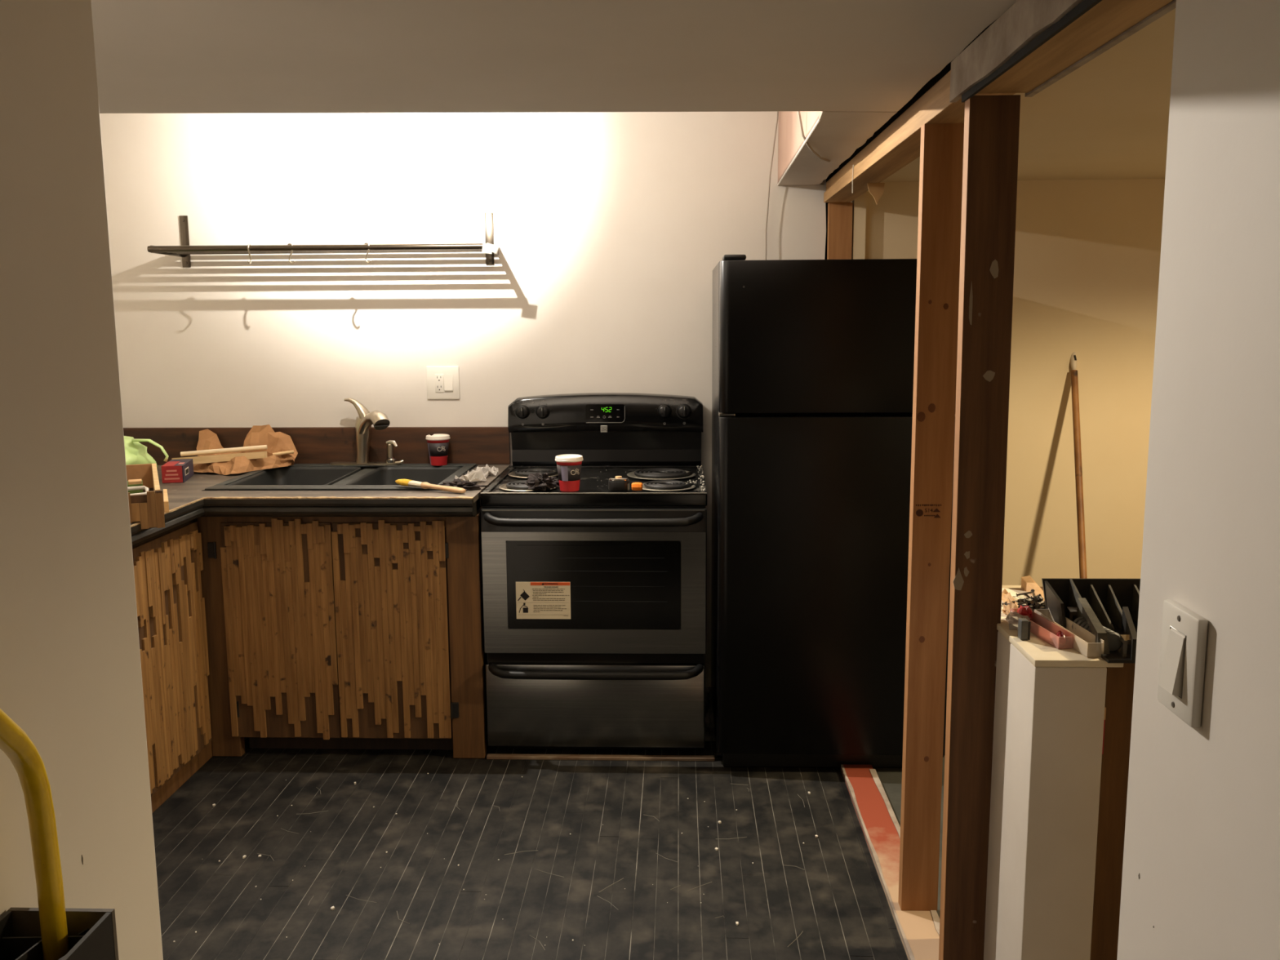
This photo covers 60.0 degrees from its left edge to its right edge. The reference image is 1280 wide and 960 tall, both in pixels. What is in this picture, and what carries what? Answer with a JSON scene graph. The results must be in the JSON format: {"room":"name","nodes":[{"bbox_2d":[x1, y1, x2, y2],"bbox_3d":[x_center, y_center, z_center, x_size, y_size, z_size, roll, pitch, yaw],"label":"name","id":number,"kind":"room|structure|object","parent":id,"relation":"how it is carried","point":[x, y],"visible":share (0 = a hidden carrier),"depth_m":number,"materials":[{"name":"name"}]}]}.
{"room":"kitchen","nodes":[
{"label":"kitchen","id":0,"kind":"room"},
{"bbox_2d":[0,0,163,959],"bbox_3d":[-0.820,0.753,-1.695,0.121,2.200,6.370,0,8,2],"label":"wall","id":1,"kind":"structure","parent":0,"point":[71,675],"depth_m":1.26,"materials":[{"name":"paint"}]},
{"bbox_2d":[151,687,945,959],"bbox_3d":[0.507,1.328,1.571,5.700,0.124,6.150,0,8,2],"label":"floor","id":2,"kind":"structure","parent":0,"point":[840,904],"depth_m":3.07,"materials":[{"name":"black wood"}]},
{"bbox_2d":[132,517,213,813],"bbox_3d":[-1.854,0.690,2.698,0.741,0.841,2.200,0,8,2],"label":"base cabinet","id":3,"kind":"object","parent":2,"relation":"on","point":[168,565],"visible":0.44,"depth_m":3.47,"materials":[{"name":"brown wood"}]},
{"bbox_2d":[130,464,510,545],"bbox_3d":[-1.387,0.187,2.958,1.657,0.070,2.895,0,8,2],"label":"countertop","id":4,"kind":"structure","parent":3,"relation":"on","point":[188,501],"depth_m":3.58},
{"bbox_2d":[125,463,164,528],"bbox_3d":[-1.659,0.051,3.417,0.346,0.107,0.670,-4,9,-24],"label":"drawer box","id":5,"kind":"object","parent":4,"relation":"on","point":[148,508],"depth_m":3.18,"materials":[{"name":"brown wood"}]},
{"bbox_2d":[127,479,142,493],"bbox_3d":[-1.648,0.035,3.492,0.150,0.066,0.100,-4,9,-24],"label":"carton","id":6,"kind":"object","parent":5,"relation":"in","point":[131,482],"visible":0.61,"depth_m":3.47,"materials":[{"name":"green cardboard"}]},
{"bbox_2d":[124,435,168,467],"bbox_3d":[-1.879,-0.079,3.933,0.389,0.176,0.311,8,12,44],"label":"bag","id":7,"kind":"object","parent":4,"relation":"on","point":[135,453],"visible":0.13,"depth_m":3.93,"materials":[{"name":"plastic"}]},
{"bbox_2d":[163,488,168,512],"bbox_3d":[-1.469,0.063,3.433,0.013,0.038,0.239,-4,9,-24],"label":"wood sliver","id":8,"kind":"object","parent":4,"relation":"on","point":[165,491],"visible":1,"depth_m":3.33,"materials":[{"name":"brown wood"}]},
{"bbox_2d":[160,458,194,483],"bbox_3d":[-1.671,-0.034,4.010,0.073,0.061,0.201,-2,9,-12],"label":"carton","id":9,"kind":"object","parent":4,"relation":"on","point":[180,470],"visible":1,"depth_m":3.92,"materials":[{"name":"red cardboard"}]},
{"bbox_2d":[164,462,185,479],"bbox_3d":[-1.651,-0.032,3.956,0.048,0.049,0.102,0,8,2],"label":"print","id":10,"kind":"object","parent":9,"relation":"attached to","point":[172,470],"depth_m":3.92,"materials":[{"name":"red"}]},
{"bbox_2d":[193,424,297,475],"bbox_3d":[-1.542,-0.117,4.217,0.394,0.161,0.297,0,8,2],"label":"paper bag","id":11,"kind":"object","parent":4,"relation":"on","point":[258,435],"visible":0.81,"depth_m":4.32,"materials":[{"name":"brown paper"}]},
{"bbox_2d":[171,451,266,464],"bbox_3d":[-1.573,-0.080,4.151,0.339,0.049,0.025,-1,9,-7],"label":"stick","id":12,"kind":"object","parent":11,"relation":"in","point":[216,458],"visible":0.79,"depth_m":4.14,"materials":[{"name":"brown wood"}]},
{"bbox_2d":[180,444,267,456],"bbox_3d":[-1.565,-0.111,4.172,0.312,0.036,0.016,-2,9,-9],"label":"stick","id":13,"kind":"object","parent":11,"relation":"in","point":[262,446],"visible":1,"depth_m":4.17,"materials":[{"name":"beige wood"}]},
{"bbox_2d":[272,449,293,455],"bbox_3d":[-1.373,-0.103,4.267,0.079,0.021,0.012,-4,9,-20],"label":"stick","id":14,"kind":"object","parent":11,"relation":"in","point":[286,452],"visible":1,"depth_m":4.26,"materials":[{"name":"brown wood"}]},
{"bbox_2d":[202,463,477,490],"bbox_3d":[-1.012,0.082,4.056,0.912,0.200,0.642,0,8,2],"label":"sink","id":15,"kind":"object","parent":4,"relation":"in","point":[296,477],"visible":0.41,"depth_m":4.28,"materials":[{"name":"black"}]},
{"bbox_2d":[425,433,449,465],"bbox_3d":[-0.784,-0.117,4.306,0.094,0.116,0.094,0,8,2],"label":"coffee cup","id":16,"kind":"object","parent":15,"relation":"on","point":[437,444],"visible":1,"depth_m":4.28,"materials":[{"name":"red paper"}]},
{"bbox_2d":[329,397,398,465],"bbox_3d":[-1.075,-0.180,4.248,0.280,0.261,0.192,0,8,2],"label":"kitchen faucet","id":17,"kind":"object","parent":4,"relation":"on","point":[366,419],"visible":0.98,"depth_m":4.29,"materials":[{"name":"silver metal"}]},
{"bbox_2d":[385,440,398,462],"bbox_3d":[-0.966,-0.112,4.321,0.056,0.089,0.046,0,8,2],"label":"soap pump","id":18,"kind":"object","parent":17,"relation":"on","point":[390,459],"visible":1,"depth_m":4.31,"materials":[{"name":"silver metal"}]},
{"bbox_2d":[395,459,404,464],"bbox_3d":[-0.934,-0.068,4.307,0.035,0.019,0.020,0,8,2],"label":"metal clip","id":19,"kind":"object","parent":17,"relation":"on","point":[400,462],"visible":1,"depth_m":4.30,"materials":[{"name":"silver metal"}]},
{"bbox_2d":[395,479,466,493],"bbox_3d":[-0.704,0.020,3.698,0.284,0.034,0.038,4,10,28],"label":"brush","id":20,"kind":"object","parent":4,"relation":"on","point":[407,482],"visible":1,"depth_m":3.69,"materials":[{"name":"beige wood"}]},
{"bbox_2d":[440,478,488,491],"bbox_3d":[-0.593,0.014,3.729,0.176,0.036,0.086,0,8,2],"label":"rag","id":21,"kind":"object","parent":4,"relation":"on","point":[468,486],"visible":0.65,"depth_m":3.72,"materials":[{"name":"grey fabric"}]},
{"bbox_2d":[456,465,498,481],"bbox_3d":[-0.581,-0.031,4.003,0.107,0.042,0.330,1,9,8],"label":"plastic bag","id":22,"kind":"object","parent":4,"relation":"on","point":[471,476],"visible":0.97,"depth_m":3.94,"materials":[{"name":"white plastic"}]},
{"bbox_2d":[197,497,487,758],"bbox_3d":[-0.987,0.480,4.068,0.938,0.840,0.748,0,8,2],"label":"base cabinet","id":23,"kind":"object","parent":2,"relation":"on","point":[351,633],"visible":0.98,"depth_m":3.70,"materials":[{"name":"brown wood"}]},
{"bbox_2d":[173,773,817,946],"bbox_3d":[-0.407,1.056,3.024,1.851,0.005,1.248,0,8,2],"label":"chips","id":24,"kind":"object","parent":2,"relation":"on","point":[332,908],"visible":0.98,"depth_m":3.09,"materials":[{"name":"beige paint"}]},
{"bbox_2d":[257,783,804,950],"bbox_3d":[-0.292,1.050,3.071,1.568,0.001,1.024,0,8,2],"label":"chips","id":25,"kind":"object","parent":2,"relation":"on","point":[732,784],"depth_m":3.02,"materials":[{"name":"grey"}]},
{"bbox_2d":[480,392,706,750],"bbox_3d":[-0.141,0.310,3.990,0.747,1.193,0.804,0,8,2],"label":"electric range","id":26,"kind":"object","parent":2,"relation":"on","point":[594,595],"depth_m":3.69,"materials":[{"name":"black metal"}]},
{"bbox_2d":[524,472,559,491],"bbox_3d":[-0.327,0.004,3.704,0.120,0.059,0.094,0,8,2],"label":"rag","id":27,"kind":"object","parent":26,"relation":"on","point":[537,482],"visible":1,"depth_m":3.69,"materials":[{"name":"grey fabric"}]},
{"bbox_2d":[532,588,569,616],"bbox_3d":[-0.319,0.405,3.672,0.172,0.093,0.001,0,8,2],"label":"print","id":28,"kind":"object","parent":26,"relation":"attached to","point":[545,602],"depth_m":3.67},
{"bbox_2d":[555,453,582,491],"bbox_3d":[-0.235,-0.023,3.687,0.094,0.116,0.094,0,8,2],"label":"coffee cup","id":29,"kind":"object","parent":26,"relation":"on","point":[568,465],"visible":1,"depth_m":3.66,"materials":[{"name":"red paper"}]},
{"bbox_2d":[483,506,705,744],"bbox_3d":[-0.138,0.428,4.062,0.737,0.848,0.695,0,8,2],"label":"oven","id":30,"kind":"object","parent":26,"relation":"in","point":[535,658],"depth_m":3.72,"materials":[{"name":"black metal"}]},
{"bbox_2d":[481,465,706,493],"bbox_3d":[-0.141,0.002,3.976,0.745,0.020,0.674,0,8,2],"label":"cooktop","id":31,"kind":"object","parent":26,"relation":"in","point":[593,478],"depth_m":3.97,"materials":[{"name":"black metal"}]},
{"bbox_2d":[608,475,629,490],"bbox_3d":[-0.070,0.009,3.706,0.071,0.044,0.062,0,8,2],"label":"tape measure","id":32,"kind":"object","parent":26,"relation":"on","point":[617,482],"visible":1,"depth_m":3.68,"materials":[{"name":"black plastic"}]},
{"bbox_2d":[605,465,705,490],"bbox_3d":[0.029,-0.008,3.978,0.403,0.011,0.613,0,8,2],"label":"crumbs","id":33,"kind":"object","parent":26,"relation":"on","point":[703,476],"visible":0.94,"depth_m":3.91,"materials":[{"name":"food"}]},
{"bbox_2d":[486,753,715,760],"bbox_3d":[-0.134,0.941,3.759,0.773,0.011,0.025,0,8,2],"label":"board","id":34,"kind":"object","parent":2,"relation":"on","point":[490,756],"depth_m":3.75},
{"bbox_2d":[711,254,956,768],"bbox_3d":[0.638,0.080,3.861,0.755,1.668,0.776,0,8,2],"label":"refrigerator","id":35,"kind":"object","parent":2,"relation":"on","point":[813,360],"visible":0.7,"depth_m":3.48,"materials":[{"name":"black metal"}]},
{"bbox_2d":[826,202,853,259],"bbox_3d":[0.760,-0.103,4.308,0.090,1.898,0.038,0,8,2],"label":"stud","id":36,"kind":"object","parent":2,"relation":"on","point":[839,242],"visible":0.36,"depth_m":4.17,"materials":[{"name":"brown wood"}]},
{"bbox_2d":[840,764,939,959],"bbox_3d":[0.679,1.108,2.620,0.106,0.033,2.100,0,8,2],"label":"threshold strip","id":37,"kind":"object","parent":2,"relation":"on","point":[918,931],"visible":0.74,"depth_m":3.07,"materials":[{"name":"paint"}]},
{"bbox_2d":[897,123,964,911],"bbox_3d":[0.684,0.141,2.617,0.100,1.883,0.083,0,8,2],"label":"stud","id":38,"kind":"object","parent":37,"relation":"on","point":[941,146],"visible":1,"depth_m":2.58,"materials":[{"name":"brown wood"}]},
{"bbox_2d":[938,94,1020,959],"bbox_3d":[0.669,0.209,2.209,0.104,1.869,0.043,0,8,2],"label":"stud","id":39,"kind":"object","parent":37,"relation":"on","point":[991,122],"visible":0.99,"depth_m":2.17,"materials":[{"name":"brown wood"}]},
{"bbox_2d":[1070,351,1087,578],"bbox_3d":[1.608,0.210,4.036,0.025,1.343,0.658,1,9,10],"label":"stick","id":40,"kind":"object","parent":2,"relation":"on","point":[1074,380],"visible":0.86,"depth_m":4.10,"materials":[{"name":"beige wood"}]},
{"bbox_2d":[1040,586,1135,959],"bbox_3d":[1.055,0.710,2.304,0.377,0.876,0.500,0,8,2],"label":"wooden post","id":41,"kind":"object","parent":2,"relation":"on","point":[1119,691],"visible":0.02,"depth_m":2.07,"materials":[{"name":"brown wood"}]},
{"bbox_2d":[91,0,1017,113],"bbox_3d":[-0.966,-0.322,-1.127,3.050,0.016,7.800,0,8,2],"label":"ceiling","id":42,"kind":"structure","parent":0,"point":[153,56],"depth_m":2.05,"materials":[{"name":"paint"}]},
{"bbox_2d":[99,111,1164,687],"bbox_3d":[0.604,-0.306,4.336,5.700,2.500,0.135,0,8,2],"label":"wall","id":43,"kind":"structure","parent":0,"point":[611,229],"depth_m":4.26,"materials":[{"name":"paint"}]},
{"bbox_2d":[123,426,510,464],"bbox_3d":[-1.338,-0.135,4.385,1.654,0.146,0.022,0,8,2],"label":"backsplash","id":44,"kind":"structure","parent":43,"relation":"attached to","point":[313,445],"depth_m":4.37,"materials":[{"name":"brown wood"}]},
{"bbox_2d":[146,212,498,266],"bbox_3d":[-1.154,-0.903,4.132,1.262,0.196,0.285,0,8,2],"label":"wall shelf","id":45,"kind":"object","parent":43,"relation":"attached to","point":[184,251],"visible":1,"depth_m":4.02,"materials":[{"name":"grey metal"}]},
{"bbox_2d":[247,243,251,264],"bbox_3d":[-1.417,-0.820,4.022,0.005,0.075,0.041,0,8,-1],"label":"s-hook","id":46,"kind":"object","parent":45,"relation":"hanging from","point":[250,262],"visible":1,"depth_m":4.02,"materials":[{"name":"silver metal"}]},
{"bbox_2d":[287,243,295,264],"bbox_3d":[-1.266,-0.821,4.018,0.041,0.075,0.005,5,10,32],"label":"s-hook","id":47,"kind":"object","parent":45,"relation":"hanging from","point":[290,255],"visible":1,"depth_m":4.02,"materials":[{"name":"silver metal"}]},
{"bbox_2d":[364,242,371,263],"bbox_3d":[-0.986,-0.821,4.008,0.041,0.075,0.005,5,10,34],"label":"s-hook","id":48,"kind":"object","parent":45,"relation":"hanging from","point":[365,242],"visible":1,"depth_m":4.00,"materials":[{"name":"silver metal"}]},
{"bbox_2d":[426,365,459,399],"bbox_3d":[-0.771,-0.380,4.333,0.128,0.129,0.014,0,8,2],"label":"outlet plate","id":49,"kind":"object","parent":43,"relation":"attached to","point":[442,382],"visible":1,"depth_m":4.33,"materials":[{"name":"white plastic"}]},
{"bbox_2d":[435,373,444,392],"bbox_3d":[-0.784,-0.379,4.333,0.034,0.072,0.004,0,8,2],"label":"receptacle","id":50,"kind":"object","parent":49,"relation":"attached to","point":[439,378],"depth_m":4.33,"materials":[{"name":"white plastic"}]},
{"bbox_2d":[777,111,822,182],"bbox_3d":[0.487,-1.192,3.398,0.017,0.388,1.536,0,8,3],"label":"wall","id":51,"kind":"structure","parent":0,"point":[790,139],"depth_m":3.62,"materials":[{"name":"white paint"}]},
{"bbox_2d":[777,118,820,185],"bbox_3d":[0.486,-1.009,3.481,0.005,0.006,1.423,0,8,3],"label":"trim","id":52,"kind":"structure","parent":51,"relation":"attached to","point":[819,120],"depth_m":3.26,"materials":[{"name":"white plastic"}]},
{"bbox_2d":[778,111,897,185],"bbox_3d":[0.566,-1.006,3.423,0.182,0.014,1.538,0,8,3],"label":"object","id":53,"kind":"structure","parent":51,"relation":"attached to","point":[837,135],"depth_m":3.15,"materials":[{"name":"paint"}]},
{"bbox_2d":[824,170,838,259],"bbox_3d":[0.766,-0.314,4.388,0.220,2.500,0.060,0,8,2],"label":"wall","id":54,"kind":"structure","parent":0,"point":[833,172],"depth_m":4.25,"materials":[{"name":"black"}]},
{"bbox_2d":[834,7,1009,170],"bbox_3d":[0.676,-0.971,2.725,0.160,0.030,3.120,0,8,2],"label":"ceiling","id":55,"kind":"structure","parent":0,"point":[947,68],"depth_m":2.89,"materials":[{"name":"black"}]},
{"bbox_2d":[823,0,1176,202],"bbox_3d":[0.686,-0.858,2.717,0.126,0.101,2.892,0,8,2],"label":"header beam","id":56,"kind":"structure","parent":0,"point":[1033,45],"depth_m":1.85,"materials":[{"name":"brown wood"}]},
{"bbox_2d":[852,164,853,193],"bbox_3d":[0.659,-0.932,3.432,0.004,0.085,0.008,0,8,2],"label":"string","id":57,"kind":"object","parent":56,"relation":"hanging from","point":[853,165],"visible":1,"depth_m":3.43,"materials":[{"name":"beige paint"}]},
{"bbox_2d":[866,182,884,204],"bbox_3d":[0.753,-0.915,3.542,0.055,0.067,0.004,0,8,2],"label":"flap","id":58,"kind":"object","parent":56,"relation":"hanging from","point":[876,189],"visible":1,"depth_m":3.54,"materials":[{"name":"brown"}]},
{"bbox_2d":[881,8,1175,182],"bbox_3d":[2.016,-0.703,1.174,2.652,0.040,6.170,0,8,2],"label":"ceiling","id":59,"kind":"structure","parent":0,"point":[1107,118],"depth_m":2.84,"materials":[{"name":"paint"}]},
{"bbox_2d":[983,585,1123,959],"bbox_3d":[0.791,0.713,2.301,0.156,0.878,0.553,0,8,2],"label":"wall","id":60,"kind":"structure","parent":0,"point":[1050,702],"depth_m":2.03,"materials":[{"name":"paint"}]},
{"bbox_2d":[1001,588,1017,604],"bbox_3d":[0.786,0.253,2.356,0.030,0.013,0.128,0,8,2],"label":"paper scrap","id":61,"kind":"object","parent":60,"relation":"on","point":[1006,596],"visible":0.62,"depth_m":2.38,"materials":[{"name":"beige paper"}]},
{"bbox_2d":[1001,603,1018,614],"bbox_3d":[0.758,0.262,2.260,0.040,0.022,0.090,0,8,2],"label":"paper scrap","id":62,"kind":"object","parent":60,"relation":"on","point":[1006,610],"visible":0.68,"depth_m":2.26,"materials":[{"name":"beige paper"}]},
{"bbox_2d":[1005,611,1031,630],"bbox_3d":[0.743,0.276,2.164,0.045,0.026,0.110,1,9,9],"label":"wrap","id":63,"kind":"object","parent":60,"relation":"on","point":[1012,624],"visible":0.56,"depth_m":2.17,"materials":[{"name":"white plastic"}]},
{"bbox_2d":[1001,589,1046,614],"bbox_3d":[0.808,0.249,2.315,0.133,0.038,0.191,0,8,2],"label":"pile","id":64,"kind":"object","parent":60,"relation":"on","point":[1035,602],"visible":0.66,"depth_m":2.28,"materials":[{"name":"metal"}]},
{"bbox_2d":[1017,617,1031,639],"bbox_3d":[0.725,0.281,2.091,0.017,0.038,0.022,0,8,2],"label":"block","id":65,"kind":"object","parent":60,"relation":"on","point":[1024,624],"visible":1,"depth_m":2.08,"materials":[{"name":"grey plastic"}]},
{"bbox_2d":[1021,575,1044,600],"bbox_3d":[0.862,0.238,2.408,0.018,0.028,0.150,0,8,1],"label":"wedge","id":66,"kind":"object","parent":60,"relation":"on","point":[1028,584],"visible":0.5,"depth_m":2.44,"materials":[{"name":"beige wood"}]},
{"bbox_2d":[1009,608,1074,648],"bbox_3d":[0.768,0.281,2.126,0.030,0.025,0.202,-1,9,-6],"label":"tray","id":67,"kind":"object","parent":60,"relation":"on","point":[1042,628],"visible":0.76,"depth_m":2.10,"materials":[{"name":"brown plastic"}]},
{"bbox_2d":[1017,604,1032,620],"bbox_3d":[0.761,0.264,2.196,0.024,0.033,0.062,0,8,2],"label":"clip","id":68,"kind":"object","parent":67,"relation":"in","point":[1026,610],"visible":0.65,"depth_m":2.18,"materials":[{"name":"red plastic"}]},
{"bbox_2d":[1055,630,1066,645],"bbox_3d":[0.776,0.290,2.049,0.021,0.026,0.033,0,8,2],"label":"wedge","id":69,"kind":"object","parent":67,"relation":"in","point":[1062,640],"visible":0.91,"depth_m":2.04,"materials":[{"name":"red plastic"}]},
{"bbox_2d":[1034,608,1104,657],"bbox_3d":[0.805,0.284,2.089,0.030,0.030,0.231,-1,8,-3],"label":"clear tray","id":70,"kind":"object","parent":60,"relation":"on","point":[1084,639],"visible":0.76,"depth_m":2.03,"materials":[{"name":"beige plastic"}]},
{"bbox_2d":[1041,577,1140,662],"bbox_3d":[0.995,0.259,2.070,0.398,0.086,0.285,0,8,2],"label":"file organizer","id":71,"kind":"object","parent":60,"relation":"on","point":[1108,609],"visible":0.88,"depth_m":2.16,"materials":[{"name":"black plastic"}]},
{"bbox_2d":[1102,706,1106,754],"bbox_3d":[0.835,0.450,2.010,0.004,0.088,0.032,0,8,2],"label":"tag","id":72,"kind":"object","parent":60,"relation":"attached to","point":[1104,707],"visible":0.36,"depth_m":2.00,"materials":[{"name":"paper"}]},
{"bbox_2d":[1116,0,1279,959],"bbox_3d":[0.579,0.750,-1.736,0.121,2.200,6.387,0,8,2],"label":"wall","id":73,"kind":"structure","parent":0,"point":[1201,877],"depth_m":1.20,"materials":[{"name":"paint"}]},
{"bbox_2d":[1157,599,1208,727],"bbox_3d":[0.614,0.208,1.267,0.023,0.125,0.091,0,8,2],"label":"light switch","id":74,"kind":"object","parent":73,"relation":"attached to","point":[1184,631],"visible":1,"depth_m":1.25,"materials":[{"name":"white plastic"}]},
{"bbox_3d":[-0.754,-1.377,3.170,3.170,0.060,2.220,0,8,2],"label":"ceiling","id":75,"kind":"structure","parent":0,"visible":0},
{"bbox_2d":[764,111,778,259],"bbox_3d":[0.496,-1.005,4.127,0.037,0.946,0.096,-7,11,-37],"label":"hanging wire","id":76,"kind":"object","parent":75,"relation":"hanging from","point":[777,111],"visible":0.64,"depth_m":4.14,"materials":[{"name":"beige"}]},
{"bbox_2d":[797,111,830,162],"bbox_3d":[0.527,-1.166,3.284,0.062,0.398,0.440,4,9,26],"label":"wire","id":77,"kind":"object","parent":75,"relation":"hanging from","point":[798,112],"visible":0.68,"depth_m":3.13,"materials":[{"name":"beige"}]},
{"bbox_3d":[-0.107,1.814,-1.648,1.540,0.119,6.200,0,8,2],"label":"floor","id":78,"kind":"structure","parent":0,"visible":0},
{"bbox_2d":[0,708,119,959],"bbox_3d":[-0.571,0.703,1.008,0.177,1.300,0.359,0,8,2],"label":"stand","id":79,"kind":"object","parent":78,"relation":"on","point":[51,931],"visible":1,"depth_m":1.11,"materials":[{"name":"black plastic"}]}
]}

